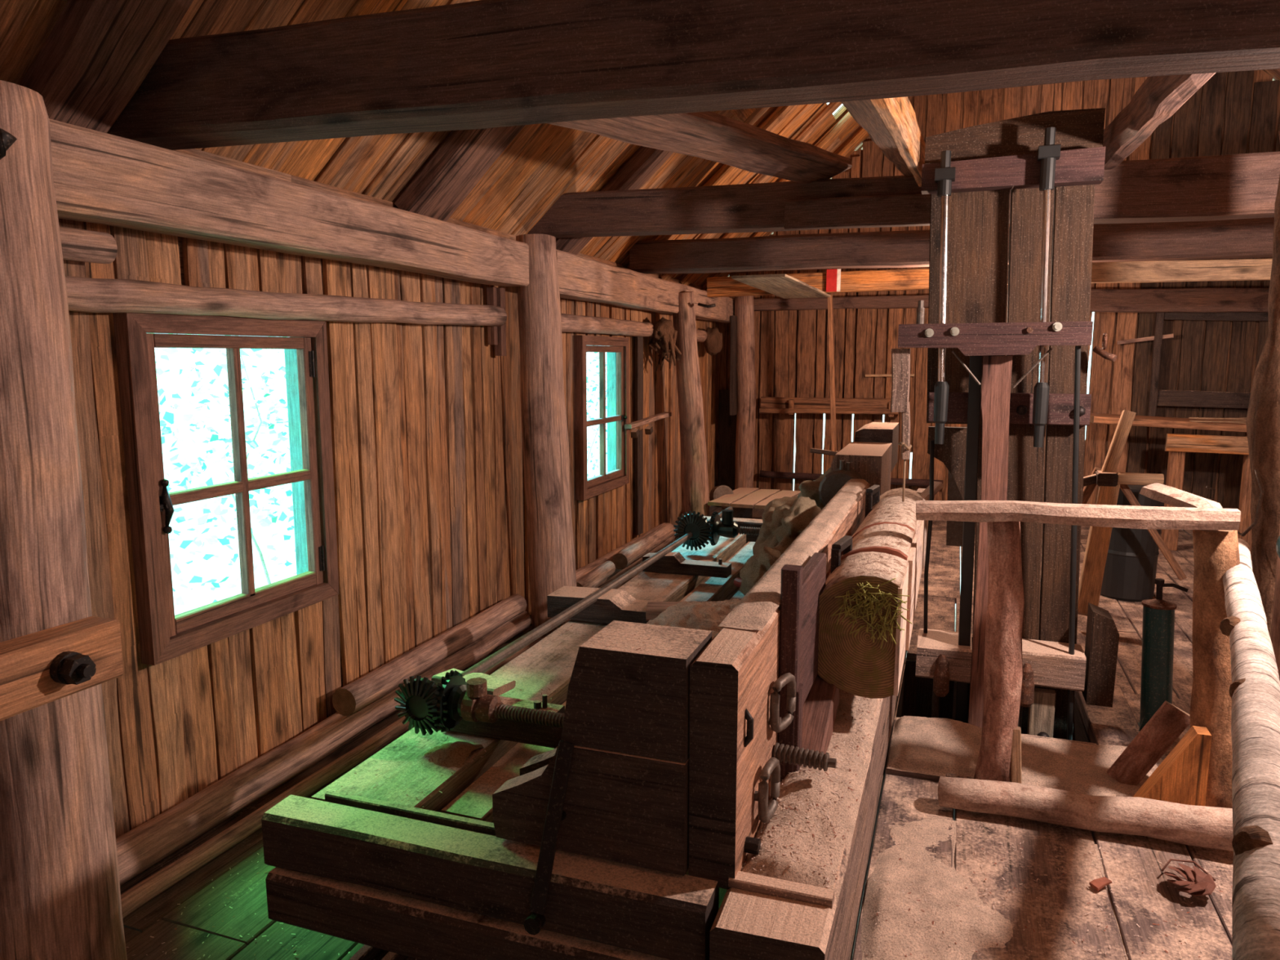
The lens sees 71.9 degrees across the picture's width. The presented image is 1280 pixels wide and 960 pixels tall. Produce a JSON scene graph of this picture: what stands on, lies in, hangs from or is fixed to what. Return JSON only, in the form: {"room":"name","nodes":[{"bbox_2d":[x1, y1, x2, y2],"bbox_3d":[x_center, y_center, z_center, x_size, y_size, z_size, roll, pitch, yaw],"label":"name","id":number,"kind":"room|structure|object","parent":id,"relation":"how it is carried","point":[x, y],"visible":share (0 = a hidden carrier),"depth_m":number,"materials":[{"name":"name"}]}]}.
{"room":"sawmill interior","nodes":[
{"label":"sawmill interior","id":0,"kind":"room"},
{"bbox_2d":[57,147,717,838],"bbox_3d":[-1.034,-0.131,4.523,0.097,2.400,11.033,3,8,20],"label":"wall","id":1,"kind":"structure","parent":0,"point":[426,420],"depth_m":3.88,"materials":[{"name":"brown wood"}]},
{"bbox_2d":[57,225,117,262],"bbox_3d":[-1.673,-0.649,2.330,0.095,0.096,0.583,3,8,20],"label":"wall rail","id":2,"kind":"object","parent":1,"relation":"attached to","point":[75,243],"visible":0.52,"depth_m":2.51,"materials":[{"name":"brown wood"}]},
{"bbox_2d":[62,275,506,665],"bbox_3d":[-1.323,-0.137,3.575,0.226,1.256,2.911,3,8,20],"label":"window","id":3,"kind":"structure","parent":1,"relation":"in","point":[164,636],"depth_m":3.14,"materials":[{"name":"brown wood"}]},
{"bbox_2d":[486,286,497,345],"bbox_3d":[-0.807,-0.893,4.812,0.052,0.314,0.032,3,8,20],"label":"batten","id":4,"kind":"object","parent":3,"relation":"attached to","point":[491,291],"visible":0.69,"depth_m":4.80,"materials":[{"name":"red wood"}]},
{"bbox_2d":[494,287,506,355],"bbox_3d":[-0.773,-0.873,4.878,0.051,0.373,0.052,3,8,20],"label":"batten","id":5,"kind":"object","parent":3,"relation":"attached to","point":[500,349],"visible":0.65,"depth_m":4.87,"materials":[{"name":"red wood"}]},
{"bbox_2d":[560,312,653,500],"bbox_3d":[-0.308,-0.532,6.367,0.232,1.261,2.108,3,8,20],"label":"window","id":6,"kind":"structure","parent":1,"relation":"in","point":[616,348],"depth_m":6.44,"materials":[{"name":"red wood"}]},
{"bbox_2d":[634,430,643,534],"bbox_3d":[-0.008,0.021,7.215,0.038,0.852,0.124,3,8,20],"label":"board","id":7,"kind":"object","parent":1,"relation":"attached to","point":[638,442],"visible":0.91,"depth_m":7.19,"materials":[{"name":"wood"}]},
{"bbox_2d":[634,336,643,421],"bbox_3d":[-0.008,-0.820,7.098,0.034,0.690,0.133,3,8,20],"label":"board","id":8,"kind":"object","parent":1,"relation":"attached to","point":[638,340],"visible":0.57,"depth_m":7.07,"materials":[{"name":"wood"}]},
{"bbox_2d":[623,412,671,438],"bbox_3d":[0.070,-0.447,7.234,0.082,0.161,0.950,3,8,20],"label":"wall ledge","id":9,"kind":"object","parent":1,"relation":"attached to","point":[635,433],"visible":1,"depth_m":7.09,"materials":[{"name":"brown wood"}]},
{"bbox_2d":[648,316,681,371],"bbox_3d":[0.214,-1.118,7.276,0.241,0.445,0.406,3,8,20],"label":"bundle","id":10,"kind":"object","parent":1,"relation":"hanging from","point":[664,333],"visible":1,"depth_m":7.21,"materials":[{"name":"brown plant"}]},
{"bbox_2d":[673,326,706,342],"bbox_3d":[0.452,-1.350,8.201,0.121,0.128,1.054,3,8,20],"label":"wall rail","id":11,"kind":"object","parent":1,"relation":"attached to","point":[701,335],"visible":0.23,"depth_m":8.43,"materials":[{"name":"brown wood"}]},
{"bbox_2d":[703,327,722,355],"bbox_3d":[0.723,-1.367,8.715,0.167,0.279,0.340,3,8,20],"label":"bundle","id":12,"kind":"object","parent":11,"relation":"attached to","point":[713,344],"visible":0.91,"depth_m":8.62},
{"bbox_2d":[106,0,1279,149],"bbox_3d":[1.544,-0.960,1.667,6.710,0.409,0.200,3,8,20],"label":"tie beam","id":13,"kind":"structure","parent":1,"relation":"attached to","point":[486,63],"depth_m":2.13,"materials":[{"name":"brown wood"}]},
{"bbox_2d":[839,95,925,186],"bbox_3d":[0.945,-1.338,3.341,0.205,0.300,2.592,3,9,22],"label":"brace","id":14,"kind":"object","parent":13,"relation":"attached to","point":[891,123],"visible":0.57,"depth_m":3.26,"materials":[{"name":"brown wood"}]},
{"bbox_2d":[527,151,1276,238],"bbox_3d":[2.398,-1.405,4.283,6.886,0.326,0.278,3,8,20],"label":"tie beam","id":15,"kind":"structure","parent":1,"relation":"on","point":[1236,185],"depth_m":4.62,"materials":[{"name":"brown wood"}]},
{"bbox_2d":[546,110,852,184],"bbox_3d":[0.253,-1.415,3.626,0.244,0.299,2.791,5,10,33],"label":"brace","id":16,"kind":"object","parent":15,"relation":"attached to","point":[704,135],"visible":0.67,"depth_m":3.68,"materials":[{"name":"brown wood"}]},
{"bbox_2d":[1102,75,1216,168],"bbox_3d":[1.786,-1.321,3.049,0.134,0.309,2.619,3,9,20],"label":"brace","id":17,"kind":"object","parent":15,"relation":"attached to","point":[1154,100],"visible":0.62,"depth_m":3.04,"materials":[{"name":"brown wood"}]},
{"bbox_2d":[160,412,1086,615],"bbox_3d":[5.066,0.782,14.368,60.000,0.050,50.000,3,8,20],"label":"ground","id":18,"kind":"structure","parent":0,"point":[263,535],"depth_m":14.90,"materials":[{"name":"white snow"}]},
{"bbox_2d":[154,333,296,605],"bbox_3d":[-2.307,-0.687,5.194,2.224,3.717,5.605,3,8,20],"label":"foliage","id":19,"kind":"object","parent":18,"relation":"on","point":[168,418],"visible":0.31,"depth_m":4.86,"materials":[{"name":"green plant"}]},
{"bbox_2d":[586,351,607,477],"bbox_3d":[-0.917,-1.377,10.320,3.015,3.665,7.187,3,8,20],"label":"leafy shrub","id":20,"kind":"object","parent":18,"relation":"on","point":[593,372],"visible":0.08,"depth_m":10.50,"materials":[{"name":"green plant"}]},
{"bbox_2d":[0,0,1279,285],"bbox_3d":[2.133,-2.587,3.094,7.517,3.519,11.386,3,8,20],"label":"ceiling","id":21,"kind":"structure","parent":0,"point":[546,161],"depth_m":3.95,"materials":[{"name":"brown wood"}]},
{"bbox_2d":[23,0,191,133],"bbox_3d":[-0.088,-2.469,1.756,3.430,3.173,0.253,3,8,20],"label":"rafter","id":22,"kind":"object","parent":21,"relation":"attached to","point":[98,53],"visible":0.81,"depth_m":2.39,"materials":[{"name":"brown wood"}]},
{"bbox_2d":[394,123,528,221],"bbox_3d":[0.514,-2.705,3.425,3.424,3.169,0.311,3,8,20],"label":"rafter","id":23,"kind":"object","parent":21,"relation":"attached to","point":[464,156],"visible":0.43,"depth_m":4.02,"materials":[{"name":"brown wood"}]},
{"bbox_2d":[556,109,711,254],"bbox_3d":[1.068,-2.917,4.942,3.428,3.167,0.212,3,8,20],"label":"rafter","id":24,"kind":"object","parent":21,"relation":"attached to","point":[646,161],"visible":0.21,"depth_m":5.42,"materials":[{"name":"brown wood"}]},
{"bbox_2d":[626,102,801,269],"bbox_3d":[1.508,-3.085,6.155,3.398,3.135,0.129,3,8,20],"label":"rafter","id":25,"kind":"object","parent":21,"relation":"attached to","point":[783,112],"visible":0.23,"depth_m":6.42,"materials":[{"name":"brown wood"}]},
{"bbox_2d":[728,106,755,123],"bbox_3d":[0.584,-2.436,5.615,0.112,0.107,0.902,3,8,20],"label":"rafter","id":26,"kind":"object","parent":21,"relation":"attached to","point":[741,113],"visible":0.28,"depth_m":5.91,"materials":[{"name":"brown wood"}]},
{"bbox_2d":[660,100,841,279],"bbox_3d":[1.774,-3.192,6.899,3.384,3.115,0.090,3,8,20],"label":"rafter","id":27,"kind":"object","parent":21,"relation":"attached to","point":[832,106],"visible":0.23,"depth_m":7.07,"materials":[{"name":"brown wood"}]},
{"bbox_2d":[680,111,855,285],"bbox_3d":[1.978,-3.270,7.459,3.382,3.127,0.110,3,8,20],"label":"rafter","id":28,"kind":"object","parent":21,"relation":"attached to","point":[848,118],"visible":0.16,"depth_m":7.60,"materials":[{"name":"brown wood"}]},
{"bbox_2d":[702,128,867,290],"bbox_3d":[2.233,-3.374,8.159,3.393,3.125,0.112,3,8,20],"label":"rafter","id":29,"kind":"object","parent":21,"relation":"attached to","point":[862,134],"visible":0.12,"depth_m":8.27,"materials":[{"name":"brown wood"}]},
{"bbox_2d":[628,217,1271,274],"bbox_3d":[3.058,-1.536,5.702,6.604,0.263,0.210,3,8,20],"label":"tie beam","id":30,"kind":"structure","parent":21,"relation":"attached to","point":[1226,237],"depth_m":6.10,"materials":[{"name":"brown wood"}]},
{"bbox_2d":[1007,258,1270,284],"bbox_3d":[3.486,-1.290,5.443,2.403,0.145,0.062,3,8,20],"label":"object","id":31,"kind":"structure","parent":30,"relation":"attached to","point":[1237,269],"depth_m":5.46,"materials":[{"name":"brown wood"}]},
{"bbox_2d":[1271,71,1279,77],"bbox_3d":[5.341,-3.252,7.158,3.373,3.116,0.154,3,8,20],"label":"rafter","id":32,"kind":"object","parent":21,"relation":"attached to","point":[1276,73],"visible":0.05,"depth_m":7.21,"materials":[{"name":"brown wood"}]},
{"bbox_2d":[120,505,1235,959],"bbox_3d":[2.216,1.125,3.566,7.091,0.085,10.849,3,8,20],"label":"floor","id":33,"kind":"structure","parent":0,"point":[910,797],"depth_m":2.77,"materials":[{"name":"brown wood"}]},
{"bbox_2d":[0,74,127,959],"bbox_3d":[-1.426,0.300,1.621,0.471,2.158,0.984,3,8,20],"label":"wooden post","id":34,"kind":"object","parent":33,"relation":"on","point":[60,899],"visible":1,"depth_m":1.90,"materials":[{"name":"brown wood"}]},
{"bbox_2d":[126,853,416,959],"bbox_3d":[-0.699,1.221,2.838,1.105,0.005,2.696,3,8,20],"label":"chips","id":35,"kind":"object","parent":33,"relation":"on","point":[257,853],"visible":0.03,"depth_m":2.47,"materials":[{"name":"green wood"}]},
{"bbox_2d":[115,611,529,885],"bbox_3d":[-1.215,1.024,3.776,0.137,0.134,3.054,3,8,20],"label":"pole","id":36,"kind":"object","parent":33,"relation":"on","point":[145,845],"visible":0.61,"depth_m":3.19,"materials":[{"name":"brown wood"}]},
{"bbox_2d":[332,594,527,717],"bbox_3d":[-0.966,0.819,4.377,0.134,0.124,1.560,3,8,20],"label":"pole","id":37,"kind":"object","parent":36,"relation":"on","point":[352,698],"visible":0.99,"depth_m":4.11,"materials":[{"name":"brown wood"}]},
{"bbox_2d":[120,637,540,919],"bbox_3d":[-1.107,1.086,3.557,0.066,0.066,2.998,3,9,20],"label":"pole","id":38,"kind":"object","parent":33,"relation":"on","point":[150,889],"visible":0.44,"depth_m":2.94,"materials":[{"name":"brown wood"}]},
{"bbox_2d":[349,945,382,959],"bbox_3d":[-0.746,1.277,2.326,0.032,0.048,1.700,3,8,20],"label":"track rail","id":39,"kind":"object","parent":33,"relation":"on","point":[365,953],"visible":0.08,"depth_m":2.35,"materials":[{"name":"wood"}]},
{"bbox_2d":[382,951,408,959],"bbox_3d":[-0.670,1.280,2.301,0.031,0.048,1.699,3,8,20],"label":"track rail","id":40,"kind":"object","parent":33,"relation":"on","point":[390,956],"visible":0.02,"depth_m":2.33,"materials":[{"name":"wood"}]},
{"bbox_2d":[515,235,576,634],"bbox_3d":[-0.529,-0.238,5.097,0.264,2.263,0.366,3,8,20],"label":"wooden post","id":41,"kind":"object","parent":33,"relation":"on","point":[548,504],"visible":0.84,"depth_m":4.97,"materials":[{"name":"brown wood"}]},
{"bbox_2d":[51,119,529,286],"bbox_3d":[-1.660,-0.775,2.033,0.170,0.236,5.872,3,8,20],"label":"wall plate","id":42,"kind":"object","parent":41,"relation":"on","point":[101,179],"visible":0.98,"depth_m":2.90,"materials":[{"name":"brown wood"}]},
{"bbox_2d":[261,422,898,959],"bbox_3d":[0.447,0.428,4.143,1.512,1.122,4.693,3,8,20],"label":"carriage","id":43,"kind":"object","parent":33,"relation":"on","point":[585,812],"visible":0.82,"depth_m":2.09,"materials":[{"name":"wood"}]},
{"bbox_2d":[424,741,484,767],"bbox_3d":[-0.586,0.812,2.665,0.190,0.054,0.240,3,8,20],"label":"heap","id":44,"kind":"object","parent":43,"relation":"on","point":[455,753],"visible":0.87,"depth_m":2.62,"materials":[{"name":"brown wood"}]},
{"bbox_2d":[335,577,687,807],"bbox_3d":[-0.290,0.693,3.553,0.309,0.005,2.554,3,8,20],"label":"chips","id":45,"kind":"object","parent":43,"relation":"on","point":[655,577],"visible":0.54,"depth_m":2.75,"materials":[{"name":"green wood"}]},
{"bbox_2d":[591,624,697,653],"bbox_3d":[0.019,0.363,2.037,0.235,0.004,0.189,3,8,20],"label":"chips","id":46,"kind":"object","parent":43,"relation":"on","point":[619,624],"visible":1,"depth_m":2.01,"materials":[{"name":"beige wood"}]},
{"bbox_2d":[646,598,740,640],"bbox_3d":[0.263,0.585,3.259,0.570,0.254,0.900,3,8,20],"label":"heap","id":47,"kind":"object","parent":43,"relation":"on","point":[706,615],"visible":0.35,"depth_m":3.17,"materials":[{"name":"brown wood"}]},
{"bbox_2d":[739,543,789,595],"bbox_3d":[0.587,0.403,3.900,0.255,0.285,0.578,3,8,20],"label":"clod","id":48,"kind":"object","parent":43,"relation":"on","point":[756,566],"visible":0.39,"depth_m":3.74,"materials":[{"name":"brown wood"}]},
{"bbox_2d":[752,495,798,555],"bbox_3d":[0.778,0.293,4.564,0.388,0.416,1.046,3,8,20],"label":"clod","id":49,"kind":"object","parent":43,"relation":"on","point":[772,516],"visible":0.33,"depth_m":4.42,"materials":[{"name":"brown wood"}]},
{"bbox_2d":[774,496,821,545],"bbox_3d":[0.746,0.241,4.123,0.234,0.320,0.423,1,8,7],"label":"clod","id":50,"kind":"object","parent":49,"relation":"on","point":[803,510],"visible":0.45,"depth_m":4.03,"materials":[{"name":"brown wood"}]},
{"bbox_2d":[719,479,867,631],"bbox_3d":[0.677,0.172,3.319,0.106,0.028,2.600,3,8,20],"label":"wooden plank","id":51,"kind":"object","parent":43,"relation":"on","point":[757,607],"visible":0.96,"depth_m":2.73,"materials":[{"name":"brown wood"}]},
{"bbox_2d":[740,691,883,901],"bbox_3d":[0.788,0.680,3.243,0.235,0.078,2.800,3,8,20],"label":"sawdust layer","id":52,"kind":"object","parent":43,"relation":"on","point":[797,873],"visible":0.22,"depth_m":2.18,"materials":[{"name":"beige wood"}]},
{"bbox_2d":[741,693,880,887],"bbox_3d":[0.589,0.755,2.693,0.228,0.077,1.584,3,8,20],"label":"chips","id":53,"kind":"object","parent":52,"relation":"on","point":[837,775],"visible":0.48,"depth_m":2.20,"materials":[{"name":"beige wood"}]},
{"bbox_2d":[797,466,831,510],"bbox_3d":[1.187,0.113,5.533,0.389,0.427,0.766,3,8,20],"label":"clod","id":54,"kind":"object","parent":43,"relation":"on","point":[808,488],"visible":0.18,"depth_m":5.23,"materials":[{"name":"brown soil"}]},
{"bbox_2d":[817,488,924,698],"bbox_3d":[0.948,0.354,3.498,0.330,0.400,1.846,3,8,20],"label":"log","id":55,"kind":"object","parent":43,"relation":"on","point":[867,605],"visible":0.96,"depth_m":2.71,"materials":[{"name":"brown wood"}]},
{"bbox_2d":[917,482,943,568],"bbox_3d":[1.413,0.201,4.349,0.141,0.390,0.490,3,9,23],"label":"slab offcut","id":56,"kind":"object","parent":55,"relation":"on","point":[924,494],"visible":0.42,"depth_m":4.21,"materials":[{"name":"brown wood"}]},
{"bbox_2d":[576,560,615,587],"bbox_3d":[-0.307,0.644,5.810,0.102,0.118,0.548,3,8,20],"label":"pole","id":57,"kind":"object","parent":33,"relation":"on","point":[594,577],"visible":0.77,"depth_m":5.80,"materials":[{"name":"brown wood"}]},
{"bbox_2d":[575,523,675,587],"bbox_3d":[-0.160,0.609,6.662,0.201,0.184,2.252,3,8,20],"label":"pole","id":58,"kind":"object","parent":33,"relation":"on","point":[586,569],"visible":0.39,"depth_m":6.48,"materials":[{"name":"brown wood"}]},
{"bbox_2d":[611,523,675,569],"bbox_3d":[0.047,0.494,6.812,0.125,0.122,1.204,3,8,19],"label":"pole","id":59,"kind":"object","parent":33,"relation":"on","point":[623,558],"visible":0.99,"depth_m":6.61,"materials":[{"name":"brown wood"}]},
{"bbox_2d":[673,292,715,516],"bbox_3d":[0.504,-0.518,7.585,0.381,2.144,0.481,3,8,20],"label":"wooden post","id":60,"kind":"object","parent":33,"relation":"on","point":[693,454],"visible":0.85,"depth_m":7.51,"materials":[{"name":"brown wood"}]},
{"bbox_2d":[556,249,734,323],"bbox_3d":[0.205,-1.488,7.185,0.173,0.270,4.485,3,8,20],"label":"wall plate","id":61,"kind":"object","parent":60,"relation":"attached to","point":[579,277],"visible":0.88,"depth_m":6.17,"materials":[{"name":"brown wood"}]},
{"bbox_2d":[706,267,928,297],"bbox_3d":[1.713,-1.726,7.720,2.303,0.198,0.123,3,8,20],"label":"tie beam","id":62,"kind":"structure","parent":61,"relation":"attached to","point":[904,279],"depth_m":7.62,"materials":[{"name":"brown wood"}]},
{"bbox_2d":[730,273,831,298],"bbox_3d":[1.179,-1.574,7.210,0.427,0.094,1.364,4,9,26],"label":"board","id":63,"kind":"object","parent":62,"relation":"on","point":[784,286],"visible":1,"depth_m":7.05,"materials":[{"name":"brown wood"}]},
{"bbox_2d":[826,269,840,292],"bbox_3d":[1.672,-1.724,7.633,0.120,0.190,0.010,3,8,20],"label":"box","id":64,"kind":"object","parent":63,"relation":"on","point":[833,276],"visible":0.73,"depth_m":7.63,"materials":[{"name":"red paint"}]},
{"bbox_2d":[754,292,1050,311],"bbox_3d":[2.366,-1.743,8.661,3.108,0.130,0.130,3,8,20],"label":"tie beam","id":65,"kind":"structure","parent":61,"relation":"attached to","point":[898,301],"depth_m":8.73,"materials":[{"name":"brown wood"}]},
{"bbox_2d":[1089,287,1267,312],"bbox_3d":[5.380,-1.550,7.595,3.304,0.254,0.129,3,8,20],"label":"tie beam","id":66,"kind":"structure","parent":65,"relation":"attached to","point":[1247,300],"depth_m":7.76,"materials":[{"name":"brown wood"}]},
{"bbox_2d":[734,296,755,489],"bbox_3d":[1.088,-0.781,9.150,0.230,2.212,0.292,3,8,20],"label":"wooden post","id":67,"kind":"object","parent":33,"relation":"on","point":[744,305],"visible":0.8,"depth_m":9.05,"materials":[{"name":"brown wood"}]},
{"bbox_2d":[728,315,737,415],"bbox_3d":[0.964,-1.169,9.035,0.043,0.999,0.203,3,8,20],"label":"board","id":68,"kind":"object","parent":67,"relation":"attached to","point":[733,403],"visible":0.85,"depth_m":8.96,"materials":[{"name":"wood"}]},
{"bbox_2d":[707,487,800,519],"bbox_3d":[1.259,0.319,7.957,1.072,0.353,1.016,3,8,20],"label":"platform","id":69,"kind":"object","parent":33,"relation":"on","point":[743,500],"visible":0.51,"depth_m":7.95,"materials":[{"name":"brown wood"}]},
{"bbox_2d":[709,484,733,507],"bbox_3d":[0.754,0.152,8.170,0.200,0.219,0.157,-2,8,-15],"label":"log","id":70,"kind":"object","parent":69,"relation":"on","point":[716,492],"visible":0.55,"depth_m":8.12,"materials":[{"name":"brown wood"}]},
{"bbox_2d":[809,294,837,455],"bbox_3d":[1.719,-0.962,8.158,0.253,1.471,0.052,4,9,24],"label":"post","id":71,"kind":"object","parent":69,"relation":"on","point":[833,451],"depth_m":8.13,"materials":[{"name":"wood"}]},
{"bbox_2d":[858,816,1128,959],"bbox_3d":[0.891,1.314,2.050,0.810,0.066,2.080,3,8,20],"label":"sawdust","id":72,"kind":"object","parent":33,"relation":"on","point":[893,935],"visible":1,"depth_m":2.55},
{"bbox_2d":[897,107,1119,740],"bbox_3d":[1.612,0.155,3.907,0.935,3.405,0.508,3,8,20],"label":"saw","id":73,"kind":"object","parent":33,"relation":"on","point":[1008,404],"visible":0.83,"depth_m":3.79,"materials":[{"name":"brown wood"}]},
{"bbox_2d":[890,348,911,502],"bbox_3d":[1.137,-0.235,3.848,0.099,0.665,0.072,3,8,20],"label":"block","id":74,"kind":"object","parent":73,"relation":"hanging from","point":[900,359],"visible":1,"depth_m":3.81,"materials":[{"name":"wood"}]},
{"bbox_2d":[933,381,949,444],"bbox_3d":[1.304,-0.291,3.832,0.060,0.270,0.060,3,8,20],"label":"socket","id":75,"kind":"object","parent":73,"relation":"attached to","point":[941,388],"depth_m":3.81,"materials":[{"name":"black paint"}]},
{"bbox_2d":[1032,382,1049,447],"bbox_3d":[1.676,-0.273,3.700,0.060,0.270,0.060,3,8,20],"label":"socket","id":76,"kind":"object","parent":73,"relation":"attached to","point":[1041,390],"depth_m":3.68,"materials":[{"name":"black paint"}]},
{"bbox_2d":[887,715,1151,796],"bbox_3d":[1.500,1.078,3.492,0.970,0.055,0.520,3,8,20],"label":"wooden plank","id":77,"kind":"object","parent":33,"relation":"on","point":[934,746],"visible":0.73,"depth_m":3.47,"materials":[{"name":"brown wood"}]},
{"bbox_2d":[1106,701,1191,786],"bbox_3d":[1.855,0.972,3.220,0.258,0.354,0.034,3,8,20],"label":"wood block","id":78,"kind":"object","parent":77,"relation":"on","point":[1168,722],"visible":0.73,"depth_m":3.20,"materials":[{"name":"brown wood"}]},
{"bbox_2d":[859,811,1228,959],"bbox_3d":[1.168,1.296,2.094,1.283,0.049,1.758,3,8,20],"label":"chips","id":79,"kind":"object","parent":33,"relation":"on","point":[1100,847],"visible":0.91,"depth_m":2.59,"materials":[{"name":"beige wood"}]},
{"bbox_2d":[917,484,1240,808],"bbox_3d":[1.582,0.587,3.262,1.091,1.143,0.473,3,8,20],"label":"handrail","id":80,"kind":"object","parent":33,"relation":"on","point":[1215,549],"visible":0.8,"depth_m":3.03,"materials":[{"name":"brown wood"}]},
{"bbox_2d":[1219,538,1279,959],"bbox_3d":[1.474,0.445,2.139,0.117,0.144,2.707,5,9,32],"label":"pole","id":81,"kind":"object","parent":80,"relation":"attached to","point":[1254,691],"visible":0.94,"depth_m":1.52,"materials":[{"name":"brown wood"}]},
{"bbox_2d":[936,774,1232,849],"bbox_3d":[1.498,1.115,2.994,0.932,0.148,0.144,3,8,20],"label":"log","id":82,"kind":"object","parent":33,"relation":"on","point":[1211,826],"visible":0.92,"depth_m":2.95,"materials":[{"name":"brown wood"}]},
{"bbox_2d":[1088,876,1112,889],"bbox_3d":[1.398,1.223,2.680,0.062,0.015,0.032,-3,9,-21],"label":"chip","id":83,"kind":"object","parent":33,"relation":"on","point":[1101,882],"visible":1,"depth_m":2.67,"materials":[{"name":"brown wood"}]},
{"bbox_2d":[1077,409,1186,616],"bbox_3d":[2.923,0.181,5.349,0.794,1.197,0.753,3,8,20],"label":"trestle","id":84,"kind":"object","parent":33,"relation":"on","point":[1108,482],"visible":0.75,"depth_m":5.32,"materials":[{"name":"brown wood"}]},
{"bbox_2d":[1100,484,1164,601],"bbox_3d":[3.266,0.403,5.900,0.380,0.760,0.380,3,8,20],"label":"bucket","id":85,"kind":"object","parent":33,"relation":"on","point":[1131,562],"visible":0.44,"depth_m":5.77,"materials":[{"name":"black paint"}]},
{"bbox_2d":[1137,577,1188,731],"bbox_3d":[2.197,0.751,3.730,0.169,0.675,0.160,3,8,20],"label":"pump","id":86,"kind":"object","parent":33,"relation":"on","point":[1158,614],"visible":0.84,"depth_m":3.69,"materials":[{"name":"teal paint"}]},
{"bbox_2d":[1089,413,1251,550],"bbox_3d":[4.733,0.016,7.377,1.825,1.118,0.559,3,8,20],"label":"bench","id":87,"kind":"object","parent":33,"relation":"on","point":[1177,445],"depth_m":7.17,"materials":[{"name":"brown wood"}]},
{"bbox_2d":[1131,725,1211,805],"bbox_3d":[1.784,1.008,3.009,0.240,0.355,0.070,3,8,20],"label":"brace","id":88,"kind":"object","parent":33,"relation":"on","point":[1181,777],"visible":0.64,"depth_m":2.96,"materials":[{"name":"orange wood"}]},
{"bbox_2d":[1160,858,1216,896],"bbox_3d":[1.652,1.198,2.657,0.140,0.056,0.170,3,8,20],"label":"dry leaf","id":89,"kind":"object","parent":33,"relation":"on","point":[1199,882],"visible":1,"depth_m":2.64,"materials":[{"name":"brown plant"}]},
{"bbox_2d":[1243,134,1279,639],"bbox_3d":[2.522,-0.073,3.370,0.369,2.472,0.300,3,8,20],"label":"post","id":90,"kind":"object","parent":33,"relation":"on","point":[1262,422],"visible":0.54,"depth_m":3.34,"materials":[{"name":"brown wood"}]},
{"bbox_2d":[1237,469,1264,536],"bbox_3d":[2.310,0.090,3.297,0.048,0.265,0.180,2,8,13],"label":"wire hook","id":91,"kind":"object","parent":90,"relation":"attached to","point":[1258,509],"depth_m":3.29,"materials":[{"name":"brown metal"}]},
{"bbox_2d":[1270,529,1279,677],"bbox_3d":[2.313,0.130,3.026,0.204,2.100,0.233,7,10,40],"label":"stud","id":92,"kind":"object","parent":33,"relation":"on","point":[1275,631],"visible":0.38,"depth_m":3.10,"materials":[{"name":"brown wood"}]},
{"bbox_2d":[855,608,1090,936],"bbox_3d":[2.070,1.680,3.670,7.200,1.050,11.200,3,8,20],"label":"water","id":93,"kind":"structure","parent":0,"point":[906,706],"depth_m":4.76,"materials":[{"name":"black liquid"}]},
{"bbox_2d":[715,71,1279,511],"bbox_3d":[4.005,-2.224,8.285,6.989,5.397,0.088,3,8,20],"label":"wall","id":94,"kind":"structure","parent":0,"point":[1237,113],"depth_m":8.30,"materials":[{"name":"brown wood"}]},
{"bbox_2d":[759,396,898,417],"bbox_3d":[1.932,-0.755,9.068,1.403,0.178,0.158,3,8,20],"label":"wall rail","id":95,"kind":"object","parent":94,"relation":"attached to","point":[791,406],"visible":0.88,"depth_m":9.05,"materials":[{"name":"brown wood"}]},
{"bbox_2d":[760,471,942,486],"bbox_3d":[2.159,-0.012,9.140,1.849,0.093,0.080,3,8,20],"label":"wall rail","id":96,"kind":"object","parent":94,"relation":"attached to","point":[781,474],"visible":0.54,"depth_m":9.24,"materials":[{"name":"brown wood"}]},
{"bbox_2d":[865,373,914,377],"bbox_3d":[2.522,-1.058,8.926,0.482,0.035,0.030,3,8,20],"label":"stick","id":97,"kind":"object","parent":94,"relation":"attached to","point":[871,375],"visible":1,"depth_m":8.95,"materials":[{"name":"brown wood"}]},
{"bbox_2d":[1116,333,1173,344],"bbox_3d":[4.602,-1.283,8.048,0.446,0.093,0.030,4,9,26],"label":"stick","id":98,"kind":"object","parent":94,"relation":"attached to","point":[1170,335],"visible":1,"depth_m":8.05,"materials":[{"name":"brown wood"}]},
{"bbox_2d":[1147,311,1266,416],"bbox_3d":[5.252,-1.025,7.832,1.256,1.055,0.080,3,8,20],"label":"window frame","id":99,"kind":"structure","parent":94,"relation":"attached to","point":[1157,397],"depth_m":7.93,"materials":[{"name":"wood"}]},
{"bbox_2d":[1205,485,1215,500],"bbox_3d":[2.394,0.058,3.666,0.048,0.054,0.096,2,8,13],"label":"wire hook","id":100,"kind":"object","parent":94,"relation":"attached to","point":[1214,490],"depth_m":3.74,"materials":[{"name":"grey metal"}]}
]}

